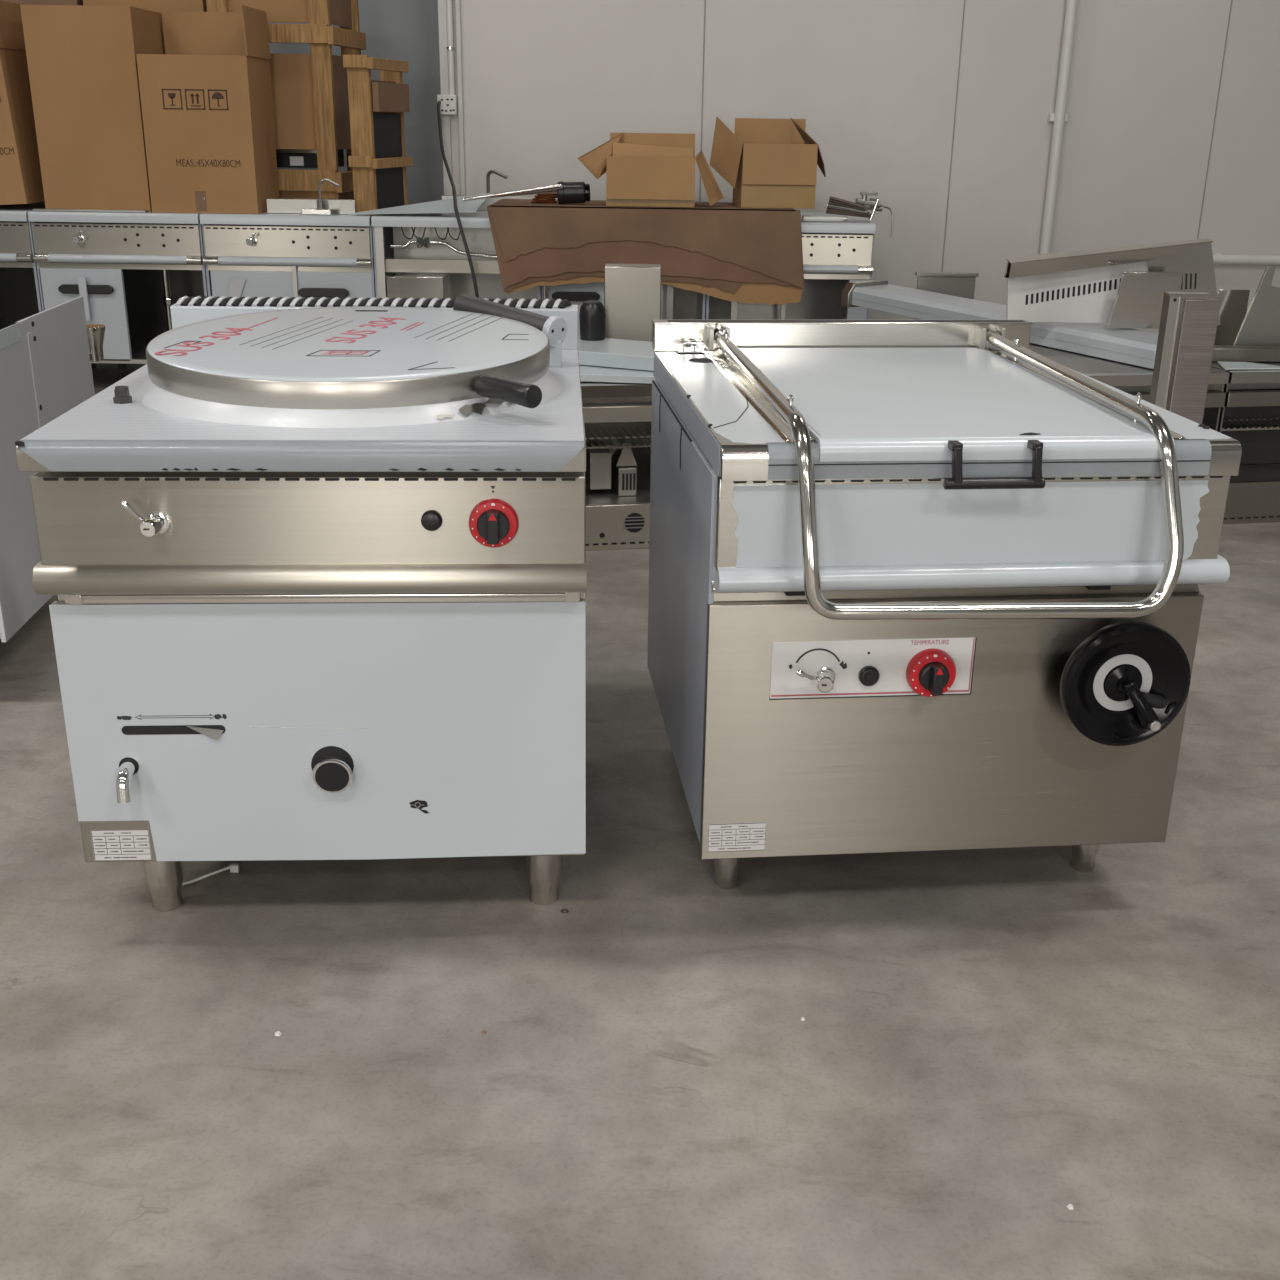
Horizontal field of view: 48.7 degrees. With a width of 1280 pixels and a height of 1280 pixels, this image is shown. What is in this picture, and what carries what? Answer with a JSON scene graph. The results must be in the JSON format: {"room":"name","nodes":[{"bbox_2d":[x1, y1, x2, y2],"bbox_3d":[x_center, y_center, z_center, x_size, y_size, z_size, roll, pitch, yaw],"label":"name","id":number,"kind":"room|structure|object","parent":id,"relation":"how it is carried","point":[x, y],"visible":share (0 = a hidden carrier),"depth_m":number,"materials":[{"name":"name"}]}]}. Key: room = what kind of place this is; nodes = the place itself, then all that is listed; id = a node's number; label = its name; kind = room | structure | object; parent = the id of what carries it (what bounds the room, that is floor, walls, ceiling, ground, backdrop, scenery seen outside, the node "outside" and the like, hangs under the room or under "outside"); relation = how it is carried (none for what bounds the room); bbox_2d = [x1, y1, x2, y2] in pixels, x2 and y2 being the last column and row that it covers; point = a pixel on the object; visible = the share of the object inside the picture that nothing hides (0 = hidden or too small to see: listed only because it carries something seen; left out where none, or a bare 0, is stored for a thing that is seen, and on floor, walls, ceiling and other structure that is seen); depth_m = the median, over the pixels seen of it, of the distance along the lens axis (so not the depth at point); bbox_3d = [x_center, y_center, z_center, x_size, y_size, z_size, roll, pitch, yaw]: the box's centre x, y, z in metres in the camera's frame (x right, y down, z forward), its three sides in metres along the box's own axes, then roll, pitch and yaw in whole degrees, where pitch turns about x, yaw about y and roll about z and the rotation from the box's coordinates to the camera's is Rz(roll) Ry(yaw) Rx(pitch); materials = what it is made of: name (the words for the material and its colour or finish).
{"room":"equipment warehouse","nodes":[
{"label":"equipment warehouse","id":0,"kind":"room"},
{"bbox_2d":[267,0,443,204],"bbox_3d":[-3.969,-4.280,8.011,5.940,5.000,0.150,1,20,0],"label":"wall","id":1,"kind":"structure","parent":0,"point":[404,30],"depth_m":8.24,"materials":[{"name":"grey paint"}]},
{"bbox_2d":[0,363,1279,1279],"bbox_3d":[-0.511,0.730,1.895,13.000,0.100,15.050,1,20,0],"label":"floor","id":2,"kind":"structure","parent":0,"point":[990,1043],"depth_m":2.12,"materials":[{"name":"concrete"}]},
{"bbox_2d":[0,204,95,367],"bbox_3d":[-3.277,-1.760,7.184,0.795,0.858,0.890,1,20,0],"label":"kitchen counter","id":3,"kind":"object","parent":2,"relation":"on","point":[20,297],"visible":0.36,"depth_m":6.84,"materials":[{"name":"metal"}]},
{"bbox_2d":[0,1,44,204],"bbox_3d":[-3.178,-2.542,6.750,0.597,0.909,0.495,1,20,0],"label":"carton","id":4,"kind":"object","parent":3,"relation":"on","point":[20,170],"visible":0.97,"depth_m":6.62,"materials":[{"name":"brown cardboard"}]},
{"bbox_2d":[0,204,45,221],"bbox_3d":[-3.272,-2.143,7.049,0.791,0.046,0.880,1,20,0],"label":"countertop","id":5,"kind":"structure","parent":3,"relation":"on","point":[12,212],"depth_m":6.66,"materials":[{"name":"silver metal"}]},
{"bbox_2d":[0,0,82,203],"bbox_3d":[-3.206,-2.735,7.114,0.950,1.020,0.250,1,20,0],"label":"carton","id":6,"kind":"object","parent":3,"relation":"on","point":[23,2],"visible":0.02,"depth_m":6.85,"materials":[{"name":"brown cardboard"}]},
{"bbox_2d":[0,296,104,641],"bbox_3d":[-1.851,-0.389,3.539,0.836,0.832,0.951,-1,20,-4],"label":"kitchen appliance","id":7,"kind":"object","parent":2,"relation":"on","point":[46,357],"visible":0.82,"depth_m":3.36,"materials":[{"name":"silver metal"}]},
{"bbox_2d":[28,211,207,368],"bbox_3d":[-2.475,-1.746,7.177,0.800,0.858,0.905,1,20,0],"label":"kitchen counter","id":8,"kind":"object","parent":2,"relation":"on","point":[128,269],"visible":0.62,"depth_m":6.74,"materials":[{"name":"metal"}]},
{"bbox_2d":[73,230,84,243],"bbox_3d":[-2.644,-1.899,6.664,0.050,0.065,0.045,1,20,0],"label":"tap","id":9,"kind":"object","parent":8,"relation":"on","point":[78,235],"depth_m":6.68,"materials":[{"name":"silver metal"}]},
{"bbox_2d":[32,209,147,212],"bbox_3d":[-2.586,-2.021,6.659,0.530,0.009,0.040,1,20,0],"label":"sheet","id":10,"kind":"object","parent":8,"relation":"on","point":[68,210],"visible":1,"depth_m":6.64,"materials":[{"name":"silver metal"}]},
{"bbox_2d":[20,5,164,211],"bbox_3d":[-2.551,-2.525,6.756,0.495,0.890,0.480,1,20,0],"label":"carton","id":11,"kind":"object","parent":8,"relation":"on","point":[82,60],"visible":0.79,"depth_m":6.53,"materials":[{"name":"brown cardboard"}]},
{"bbox_2d":[28,211,200,223],"bbox_3d":[-2.470,-2.132,7.049,0.796,0.046,0.880,1,20,0],"label":"countertop","id":12,"kind":"structure","parent":8,"relation":"on","point":[33,216],"depth_m":6.64,"materials":[{"name":"silver metal"}]},
{"bbox_2d":[83,0,206,12],"bbox_3d":[-2.411,-2.712,7.113,0.580,1.000,0.240,1,20,0],"label":"carton","id":13,"kind":"object","parent":8,"relation":"on","point":[152,5],"visible":0.02,"depth_m":6.85,"materials":[{"name":"brown cardboard"}]},
{"bbox_2d":[136,5,278,213],"bbox_3d":[-2.036,-2.504,6.705,0.506,0.900,0.428,1,20,0],"label":"carton","id":14,"kind":"object","parent":8,"relation":"on","point":[207,104],"visible":1,"depth_m":6.58,"materials":[{"name":"brown cardboard"}]},
{"bbox_2d":[183,863,239,885],"bbox_3d":[-0.790,0.426,2.548,0.139,0.014,0.015,-12,24,-30],"label":"cable tie","id":15,"kind":"object","parent":2,"relation":"on","point":[234,868],"visible":0.78,"depth_m":2.56,"materials":[{"name":"white plastic"}]},
{"bbox_2d":[200,212,376,298],"bbox_3d":[-1.670,-1.735,7.177,0.800,0.858,0.905,1,20,0],"label":"kitchen counter","id":16,"kind":"object","parent":2,"relation":"on","point":[265,254],"visible":0.51,"depth_m":6.70,"materials":[{"name":"metal"}]},
{"bbox_2d":[246,232,256,245],"bbox_3d":[-1.829,-1.887,6.664,0.050,0.065,0.045,1,20,0],"label":"tap","id":17,"kind":"object","parent":16,"relation":"on","point":[251,237],"depth_m":6.68,"materials":[{"name":"silver metal"}]},
{"bbox_2d":[206,0,365,199],"bbox_3d":[-1.759,-2.842,7.129,0.635,1.250,0.550,3,20,5],"label":"wooden crate","id":18,"kind":"object","parent":16,"relation":"on","point":[310,99],"visible":0.51,"depth_m":6.97,"materials":[{"name":"brown wood"}]},
{"bbox_2d":[200,212,376,225],"bbox_3d":[-1.665,-2.120,7.049,0.796,0.046,0.880,1,20,0],"label":"countertop","id":19,"kind":"structure","parent":16,"relation":"on","point":[265,218],"depth_m":6.64,"materials":[{"name":"silver metal"}]},
{"bbox_2d":[266,198,358,213],"bbox_3d":[-1.560,-2.069,6.748,0.420,0.066,0.080,1,20,0],"label":"steel tray","id":20,"kind":"object","parent":16,"relation":"on","point":[274,205],"visible":0.67,"depth_m":6.71,"materials":[{"name":"silver metal"}]},
{"bbox_2d":[301,208,336,214],"bbox_3d":[-1.511,-2.018,6.670,0.156,0.026,0.056,2,20,2],"label":"steel offcut","id":21,"kind":"object","parent":16,"relation":"on","point":[309,211],"visible":1,"depth_m":6.65,"materials":[{"name":"silver metal"}]},
{"bbox_2d":[316,178,339,208],"bbox_3d":[-1.464,-2.095,6.642,0.114,0.138,0.032,1,20,0],"label":"tube","id":22,"kind":"object","parent":21,"relation":"on","point":[319,202],"visible":1,"depth_m":6.63,"materials":[{"name":"metal"}]},
{"bbox_2d":[343,55,411,211],"bbox_3d":[-1.267,-2.460,6.898,0.147,0.705,0.470,5,21,11],"label":"wooden crate","id":23,"kind":"object","parent":16,"relation":"on","point":[378,161],"visible":0.92,"depth_m":6.79,"materials":[{"name":"brown wood"}]},
{"bbox_2d":[348,193,490,214],"bbox_3d":[-1.050,-2.110,6.831,0.640,0.093,0.411,1,20,0],"label":"sheet","id":24,"kind":"object","parent":16,"relation":"on","point":[447,205],"visible":1,"depth_m":6.71,"materials":[{"name":"silver metal"}]},
{"bbox_2d":[15,294,586,911],"bbox_3d":[-0.512,-0.093,2.579,0.811,0.975,0.967,0,20,-3],"label":"kettle","id":25,"kind":"object","parent":2,"relation":"on","point":[316,568],"visible":1,"depth_m":2.19,"materials":[{"name":"metal"}]},
{"bbox_2d":[120,500,169,536],"bbox_3d":[-0.714,-0.178,2.044,0.054,0.060,0.048,1,20,0],"label":"tap","id":26,"kind":"object","parent":25,"relation":"on","point":[140,518],"depth_m":2.06,"materials":[{"name":"silver metal"}]},
{"bbox_2d":[16,356,585,471],"bbox_3d":[-0.503,-0.416,2.444,0.804,0.041,0.905,0,20,-3],"label":"countertop","id":27,"kind":"structure","parent":25,"relation":"on","point":[25,463],"depth_m":2.02,"materials":[{"name":"metal"}]},
{"bbox_2d":[311,746,353,792],"bbox_3d":[-0.489,0.206,2.242,0.070,0.072,0.038,1,20,0],"label":"knob","id":28,"kind":"object","parent":25,"relation":"attached to","point":[332,767],"depth_m":2.24,"materials":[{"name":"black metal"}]},
{"bbox_2d":[136,306,562,427],"bbox_3d":[-0.492,-0.483,2.430,0.720,0.097,0.720,1,20,0],"label":"lid","id":29,"kind":"object","parent":25,"relation":"on","point":[350,366],"depth_m":2.23,"materials":[{"name":"silver metal"}]},
{"bbox_2d":[170,296,577,309],"bbox_3d":[-0.527,-0.676,2.843,0.803,0.022,0.067,0,20,-3],"label":"grille","id":30,"kind":"object","parent":25,"relation":"attached to","point":[184,303],"depth_m":2.82,"materials":[{"name":"metal"}]},
{"bbox_2d":[371,211,541,299],"bbox_3d":[-0.870,-1.728,7.189,0.790,0.858,0.880,1,20,0],"label":"kitchen counter","id":31,"kind":"object","parent":2,"relation":"on","point":[420,255],"visible":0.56,"depth_m":6.76,"materials":[{"name":"metal"}]},
{"bbox_2d":[371,211,490,227],"bbox_3d":[-0.865,-2.109,7.049,0.786,0.046,0.880,1,20,0],"label":"countertop","id":32,"kind":"structure","parent":31,"relation":"on","point":[480,219],"depth_m":6.64,"materials":[{"name":"silver metal"}]},
{"bbox_2d":[441,195,534,210],"bbox_3d":[-0.733,-2.240,7.240,0.530,0.071,0.270,1,20,0],"label":"sheet","id":33,"kind":"object","parent":31,"relation":"on","point":[489,201],"visible":0.09,"depth_m":7.11,"materials":[{"name":"silver metal"}]},
{"bbox_2d":[486,170,507,192],"bbox_3d":[-0.721,-2.286,7.126,0.123,0.155,0.023,11,22,25],"label":"tube","id":34,"kind":"object","parent":33,"relation":"on","point":[490,172],"visible":0.98,"depth_m":7.12,"materials":[{"name":"metal"}]},
{"bbox_2d":[561,909,568,913],"bbox_3d":[-0.131,0.472,2.464,0.014,0.002,0.014,1,20,0],"label":"washer","id":35,"kind":"object","parent":2,"relation":"on","point":[562,910],"visible":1,"depth_m":2.46,"materials":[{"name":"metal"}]},
{"bbox_2d":[581,382,651,550],"bbox_3d":[-0.335,-0.671,4.808,0.900,0.530,0.843,-3,21,-10],"label":"kitchen appliance","id":36,"kind":"object","parent":2,"relation":"on","point":[617,416],"visible":0.32,"depth_m":4.54,"materials":[{"name":"metal"}]},
{"bbox_2d":[585,541,648,545],"bbox_3d":[-0.274,-0.299,4.503,0.768,0.006,0.002,-3,20,-10],"label":"vent","id":37,"kind":"object","parent":36,"relation":"attached to","point":[643,541],"depth_m":4.54,"materials":[{"name":"silver metal"}]},
{"bbox_2d":[579,365,655,383],"bbox_3d":[-0.052,-0.878,4.580,0.550,0.023,0.400,3,20,5],"label":"tray","id":38,"kind":"object","parent":36,"relation":"on","point":[588,373],"visible":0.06,"depth_m":4.40,"materials":[{"name":"silver metal"}]},
{"bbox_2d":[578,300,653,370],"bbox_3d":[-0.029,-0.998,4.614,0.660,0.173,0.313,10,22,23],"label":"tray","id":39,"kind":"object","parent":38,"relation":"on","point":[614,353],"depth_m":4.62,"materials":[{"name":"silver metal"}]},
{"bbox_2d":[585,447,650,504],"bbox_3d":[-0.338,-0.557,4.862,0.900,0.018,0.820,-3,21,-10],"label":"shelf","id":40,"kind":"object","parent":36,"relation":"attached to","point":[642,455],"depth_m":4.64,"materials":[{"name":"metal"}]},
{"bbox_2d":[609,435,636,465],"bbox_3d":[-0.059,-0.625,4.655,0.070,0.065,0.180,-3,21,-10],"label":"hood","id":41,"kind":"object","parent":36,"relation":"attached to","point":[617,456],"depth_m":4.58,"materials":[{"name":"metal"}]},
{"bbox_2d":[604,264,660,341],"bbox_3d":[-0.026,-1.158,4.949,0.195,0.295,0.110,1,20,0],"label":"metal panel","id":42,"kind":"object","parent":36,"relation":"on","point":[632,292],"visible":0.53,"depth_m":4.89,"materials":[{"name":"silver metal"}]},
{"bbox_2d":[624,513,645,531],"bbox_3d":[-0.017,-0.375,4.526,0.069,0.064,0.016,1,20,0],"label":"vent","id":43,"kind":"object","parent":36,"relation":"attached to","point":[633,522],"depth_m":4.53,"materials":[{"name":"metal"}]},
{"bbox_2d":[542,282,705,335],"bbox_3d":[-0.078,-1.714,7.184,0.785,0.858,0.892,1,20,0],"label":"kitchen counter","id":44,"kind":"object","parent":2,"relation":"on","point":[676,303],"visible":0.17,"depth_m":6.79,"materials":[{"name":"metal"}]},
{"bbox_2d":[705,211,875,319],"bbox_3d":[0.712,-1.703,7.184,0.785,0.858,0.890,1,20,0],"label":"kitchen counter","id":45,"kind":"object","parent":2,"relation":"on","point":[835,254],"visible":0.26,"depth_m":6.79,"materials":[{"name":"metal"}]},
{"bbox_2d":[487,193,802,287],"bbox_3d":[0.033,-1.958,6.875,1.480,0.401,0.582,1,20,0],"label":"cardboard sheet","id":46,"kind":"object","parent":45,"relation":"hanging from","point":[767,241],"depth_m":6.59,"materials":[{"name":"brown cardboard"}]},
{"bbox_2d":[463,184,560,201],"bbox_3d":[-0.600,-2.097,6.637,0.462,0.086,0.017,1,20,0],"label":"tube","id":47,"kind":"object","parent":46,"relation":"on","point":[556,185],"visible":1,"depth_m":6.63,"materials":[{"name":"silver metal"}]},
{"bbox_2d":[473,185,561,198],"bbox_3d":[-0.584,-2.106,6.666,0.438,0.074,0.017,1,20,0],"label":"tube","id":48,"kind":"object","parent":46,"relation":"on","point":[561,185],"visible":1,"depth_m":6.66,"materials":[{"name":"silver metal"}]},
{"bbox_2d":[479,190,556,196],"bbox_3d":[-0.568,-2.114,6.694,0.414,0.062,0.017,1,20,0],"label":"tube","id":49,"kind":"object","parent":46,"relation":"on","point":[550,190],"visible":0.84,"depth_m":6.69,"materials":[{"name":"metal"}]},
{"bbox_2d":[486,191,556,196],"bbox_3d":[-0.551,-2.122,6.723,0.389,0.050,0.017,1,20,0],"label":"tube","id":50,"kind":"object","parent":46,"relation":"on","point":[554,191],"visible":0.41,"depth_m":6.72,"materials":[{"name":"metal"}]},
{"bbox_2d":[557,181,589,203],"bbox_3d":[-0.313,-2.116,6.703,0.156,0.106,0.106,1,20,0],"label":"canister","id":51,"kind":"object","parent":46,"relation":"on","point":[570,192],"visible":0.96,"depth_m":6.66,"materials":[{"name":"black plastic"}]},
{"bbox_2d":[503,271,742,293],"bbox_3d":[0.016,-1.819,6.638,1.440,0.388,0.006,1,20,0],"label":"cardboard sheet","id":52,"kind":"object","parent":46,"relation":"hanging from","point":[731,286],"visible":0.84,"depth_m":6.68,"materials":[{"name":"brown cardboard"}]},
{"bbox_2d":[578,132,723,206],"bbox_3d":[0.056,-2.229,6.699,0.687,0.324,0.377,1,20,1],"label":"open box","id":53,"kind":"object","parent":46,"relation":"on","point":[641,169],"visible":1,"depth_m":6.57,"materials":[{"name":"brown cardboard"}]},
{"bbox_2d":[506,276,803,304],"bbox_3d":[0.041,-1.803,6.654,1.470,0.429,0.006,1,20,0],"label":"cardboard sheet","id":54,"kind":"object","parent":46,"relation":"hanging from","point":[751,293],"visible":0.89,"depth_m":6.70,"materials":[{"name":"brown cardboard"}]},
{"bbox_2d":[710,116,825,208],"bbox_3d":[0.615,-2.274,6.732,0.545,0.401,0.395,0,20,-3],"label":"open box","id":55,"kind":"object","parent":46,"relation":"on","point":[768,163],"visible":1,"depth_m":6.61,"materials":[{"name":"brown cardboard"}]},
{"bbox_2d":[487,207,803,287],"bbox_3d":[0.032,-1.825,6.627,1.492,0.368,0.006,1,20,0],"label":"cardboard sheet","id":56,"kind":"object","parent":45,"relation":"on","point":[591,256],"visible":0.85,"depth_m":6.64,"materials":[{"name":"brown cardboard"}]},
{"bbox_2d":[803,216,843,221],"bbox_3d":[0.864,-1.984,6.670,0.190,0.023,0.024,0,20,-3],"label":"tube","id":57,"kind":"object","parent":45,"relation":"on","point":[805,218],"visible":1,"depth_m":6.66,"materials":[{"name":"white plastic"}]},
{"bbox_2d":[802,216,846,220],"bbox_3d":[0.874,-2.000,6.713,0.210,0.023,0.024,0,20,-3],"label":"tube","id":58,"kind":"object","parent":45,"relation":"on","point":[845,217],"visible":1,"depth_m":6.71,"materials":[{"name":"metal"}]},
{"bbox_2d":[800,211,875,233],"bbox_3d":[0.718,-2.086,7.049,0.781,0.046,0.880,1,20,0],"label":"countertop","id":59,"kind":"structure","parent":45,"relation":"on","point":[853,224],"depth_m":6.64,"materials":[{"name":"silver metal"}]},
{"bbox_2d":[830,196,863,207],"bbox_3d":[0.975,-2.067,6.682,0.165,0.049,0.015,9,22,20],"label":"rod","id":60,"kind":"object","parent":45,"relation":"on","point":[831,197],"visible":1,"depth_m":6.68,"materials":[{"name":"brown metal"}]},
{"bbox_2d":[828,202,865,210],"bbox_3d":[0.987,-2.065,6.738,0.182,0.043,0.015,6,21,13],"label":"rod","id":61,"kind":"object","parent":45,"relation":"on","point":[830,203],"visible":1,"depth_m":6.74,"materials":[{"name":"brown metal"}]},
{"bbox_2d":[828,204,867,212],"bbox_3d":[0.993,-2.064,6.766,0.191,0.040,0.015,5,20,10],"label":"rod","id":62,"kind":"object","parent":61,"relation":"on","point":[829,205],"visible":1,"depth_m":6.76,"materials":[{"name":"metal"}]},
{"bbox_2d":[829,199,864,209],"bbox_3d":[0.981,-2.066,6.710,0.173,0.046,0.015,7,21,17],"label":"rod","id":63,"kind":"object","parent":45,"relation":"on","point":[832,201],"visible":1,"depth_m":6.71,"materials":[{"name":"brown metal"}]},
{"bbox_2d":[826,211,869,217],"bbox_3d":[1.011,-2.061,6.850,0.223,0.031,0.015,2,20,3],"label":"rod","id":64,"kind":"object","parent":45,"relation":"on","point":[827,212],"visible":0.66,"depth_m":6.84,"materials":[{"name":"brown metal"}]},
{"bbox_2d":[827,206,868,214],"bbox_3d":[0.999,-2.063,6.794,0.202,0.037,0.015,4,20,8],"label":"rod","id":65,"kind":"object","parent":45,"relation":"on","point":[832,208],"visible":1,"depth_m":6.79,"materials":[{"name":"brown metal"}]},
{"bbox_2d":[826,209,870,215],"bbox_3d":[1.005,-2.062,6.822,0.212,0.034,0.015,3,20,5],"label":"rod","id":66,"kind":"object","parent":45,"relation":"on","point":[829,210],"visible":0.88,"depth_m":6.82,"materials":[{"name":"brown metal"}]},
{"bbox_2d":[855,192,893,237],"bbox_3d":[1.099,-2.010,6.683,0.157,0.200,0.189,-1,20,-5],"label":"gas valve","id":67,"kind":"object","parent":45,"relation":"on","point":[873,204],"visible":0.98,"depth_m":6.68,"materials":[{"name":"metal"}]},
{"bbox_2d":[647,320,1241,889],"bbox_3d":[0.472,-0.072,2.656,0.818,0.908,1.036,-1,20,-6],"label":"pan","id":68,"kind":"object","parent":2,"relation":"on","point":[915,585],"visible":1,"depth_m":2.29,"materials":[{"name":"metal"}]},
{"bbox_2d":[796,666,835,692],"bbox_3d":[0.279,0.061,2.245,0.069,0.045,0.052,1,20,0],"label":"tap","id":69,"kind":"object","parent":68,"relation":"on","point":[809,679],"depth_m":2.26,"materials":[{"name":"silver metal"}]},
{"bbox_2d":[654,351,1241,480],"bbox_3d":[0.472,-0.424,2.546,0.800,0.052,0.915,-1,20,-6],"label":"countertop","id":70,"kind":"structure","parent":68,"relation":"on","point":[739,461],"depth_m":2.11,"materials":[{"name":"metal"}]},
{"bbox_2d":[914,272,978,319],"bbox_3d":[1.362,-1.316,6.412,0.275,0.680,0.040,1,20,0],"label":"metal plate","id":71,"kind":"object","parent":2,"relation":"on","point":[959,284],"visible":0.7,"depth_m":6.30,"materials":[{"name":"metal"}]},
{"bbox_2d":[1066,1204,1073,1209],"bbox_3d":[0.550,0.723,1.807,0.010,0.003,0.009,1,20,0],"label":"chip","id":72,"kind":"object","parent":2,"relation":"on","point":[1070,1206],"visible":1,"depth_m":1.80,"materials":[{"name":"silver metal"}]},
{"bbox_2d":[1029,343,1229,430],"bbox_3d":[1.452,-0.767,5.140,0.900,0.530,0.841,-3,21,-10],"label":"base frame","id":73,"kind":"object","parent":2,"relation":"on","point":[1128,378],"visible":0.06,"depth_m":4.79,"materials":[{"name":"metal"}]},
{"bbox_2d":[841,280,1157,368],"bbox_3d":[1.413,-1.275,5.622,0.220,0.110,1.920,-8,22,-24],"label":"channel","id":74,"kind":"object","parent":73,"relation":"on","point":[1131,346],"visible":0.77,"depth_m":5.51,"materials":[{"name":"metal"}]},
{"bbox_2d":[1004,238,1219,324],"bbox_3d":[1.718,-1.290,5.092,0.800,0.304,0.093,1,20,0],"label":"panel","id":75,"kind":"object","parent":74,"relation":"on","point":[1082,286],"visible":0.72,"depth_m":5.11,"materials":[{"name":"metal"}]},
{"bbox_2d":[1108,271,1184,327],"bbox_3d":[1.798,-1.207,5.031,0.240,0.196,0.035,1,20,0],"label":"plate","id":76,"kind":"object","parent":74,"relation":"on","point":[1139,299],"visible":0.91,"depth_m":5.03,"materials":[{"name":"metal"}]},
{"bbox_2d":[1149,292,1220,423],"bbox_3d":[1.580,-0.596,4.209,0.153,0.853,0.054,0,20,-1],"label":"metal panel","id":77,"kind":"object","parent":2,"relation":"on","point":[1188,326],"visible":0.56,"depth_m":4.10,"materials":[{"name":"silver metal"}]},
{"bbox_2d":[1211,361,1279,523],"bbox_3d":[2.346,-0.815,5.305,0.900,0.530,0.841,-3,21,-10],"label":"kitchen appliance","id":78,"kind":"object","parent":2,"relation":"on","point":[1250,413],"visible":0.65,"depth_m":4.94,"materials":[{"name":"metal"}]},
{"bbox_2d":[1214,289,1249,344],"bbox_3d":[2.142,-1.174,5.188,0.150,0.218,0.010,1,20,0],"label":"plate","id":79,"kind":"object","parent":78,"relation":"on","point":[1234,302],"visible":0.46,"depth_m":5.17,"materials":[{"name":"metal"}]},
{"bbox_2d":[1212,345,1279,361],"bbox_3d":[2.387,-1.013,5.010,0.950,0.045,0.080,0,20,-3],"label":"steel rail","id":80,"kind":"object","parent":78,"relation":"on","point":[1234,353],"visible":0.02,"depth_m":4.96,"materials":[{"name":"silver metal"}]},
{"bbox_2d":[1217,361,1279,369],"bbox_3d":[2.109,-0.943,4.868,0.250,0.004,0.150,1,20,0],"label":"plate","id":81,"kind":"object","parent":78,"relation":"on","point":[1226,365],"visible":1,"depth_m":4.85,"materials":[{"name":"silver metal"}]},
{"bbox_2d":[1230,463,1279,481],"bbox_3d":[2.342,-0.701,5.358,0.900,0.018,0.820,-3,21,-10],"label":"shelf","id":82,"kind":"object","parent":78,"relation":"attached to","point":[1248,472],"depth_m":5.03,"materials":[{"name":"metal"}]},
{"bbox_2d":[1234,266,1279,345],"bbox_3d":[2.277,-1.175,5.061,0.280,0.312,0.015,1,20,0],"label":"plate","id":83,"kind":"object","parent":78,"relation":"on","point":[1260,326],"visible":0.76,"depth_m":5.06,"materials":[{"name":"metal"}]},
{"bbox_2d":[451,0,1279,332],"bbox_3d":[2.526,-3.876,7.166,7.060,5.000,0.150,1,20,0],"label":"wall","id":84,"kind":"structure","parent":0,"point":[547,83],"depth_m":7.48,"materials":[{"name":"white paint"}]},
{"bbox_2d":[437,95,456,114],"bbox_3d":[-1.015,-2.815,7.443,0.100,0.100,0.036,1,20,0],"label":"wall socket","id":85,"kind":"object","parent":84,"relation":"attached to","point":[448,106],"visible":0.95,"depth_m":7.43,"materials":[{"name":"white plastic"}]},
{"bbox_2d":[437,100,478,297],"bbox_3d":[-0.894,-1.948,7.025,0.293,1.383,1.388,-8,22,-24],"label":"power cable","id":86,"kind":"object","parent":85,"relation":"hanging from","point":[439,101],"visible":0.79,"depth_m":6.64,"materials":[{"name":"grey rubber"}]},
{"bbox_2d":[446,0,454,94],"bbox_3d":[-0.965,-4.532,6.827,0.044,3.550,0.044,1,20,0],"label":"conduit","id":87,"kind":"object","parent":84,"relation":"attached to","point":[449,15],"visible":1,"depth_m":7.35,"materials":[{"name":"white plastic"}]},
{"bbox_2d":[438,0,465,194],"bbox_3d":[-0.977,-3.899,7.091,0.115,5.000,0.050,1,20,0],"label":"trim","id":88,"kind":"structure","parent":84,"relation":"attached to","point":[442,22],"depth_m":7.43,"materials":[{"name":"white metal"}]},
{"bbox_2d":[699,0,705,201],"bbox_3d":[0.345,-3.881,7.094,0.006,5.000,0.004,1,20,0],"label":"trim","id":89,"kind":"structure","parent":84,"relation":"attached to","point":[705,0],"depth_m":7.44,"materials":[{"name":"grey"}]},
{"bbox_2d":[941,0,964,271],"bbox_3d":[1.684,-3.862,7.094,0.006,5.000,0.004,1,20,0],"label":"trim","id":90,"kind":"structure","parent":84,"relation":"attached to","point":[964,0],"depth_m":7.52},
{"bbox_2d":[1040,0,1077,253],"bbox_3d":[2.223,-3.842,7.061,0.095,5.000,0.073,1,20,0],"label":"pipe","id":91,"kind":"object","parent":84,"relation":"attached to","point":[1060,117],"visible":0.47,"depth_m":7.45,"materials":[{"name":"white plastic"}]},
{"bbox_2d":[1197,0,1232,238],"bbox_3d":[3.059,-3.842,7.094,0.006,5.000,0.004,1,20,0],"label":"trim","id":92,"kind":"structure","parent":84,"relation":"attached to","point":[1231,0],"depth_m":7.49,"materials":[{"name":"grey"}]},
{"bbox_2d":[1213,253,1279,264],"bbox_3d":[4.430,-2.056,7.709,3.000,0.060,0.066,1,20,0],"label":"wall rail","id":93,"kind":"object","parent":84,"relation":"attached to","point":[1218,258],"visible":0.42,"depth_m":7.68,"materials":[{"name":"white plastic"}]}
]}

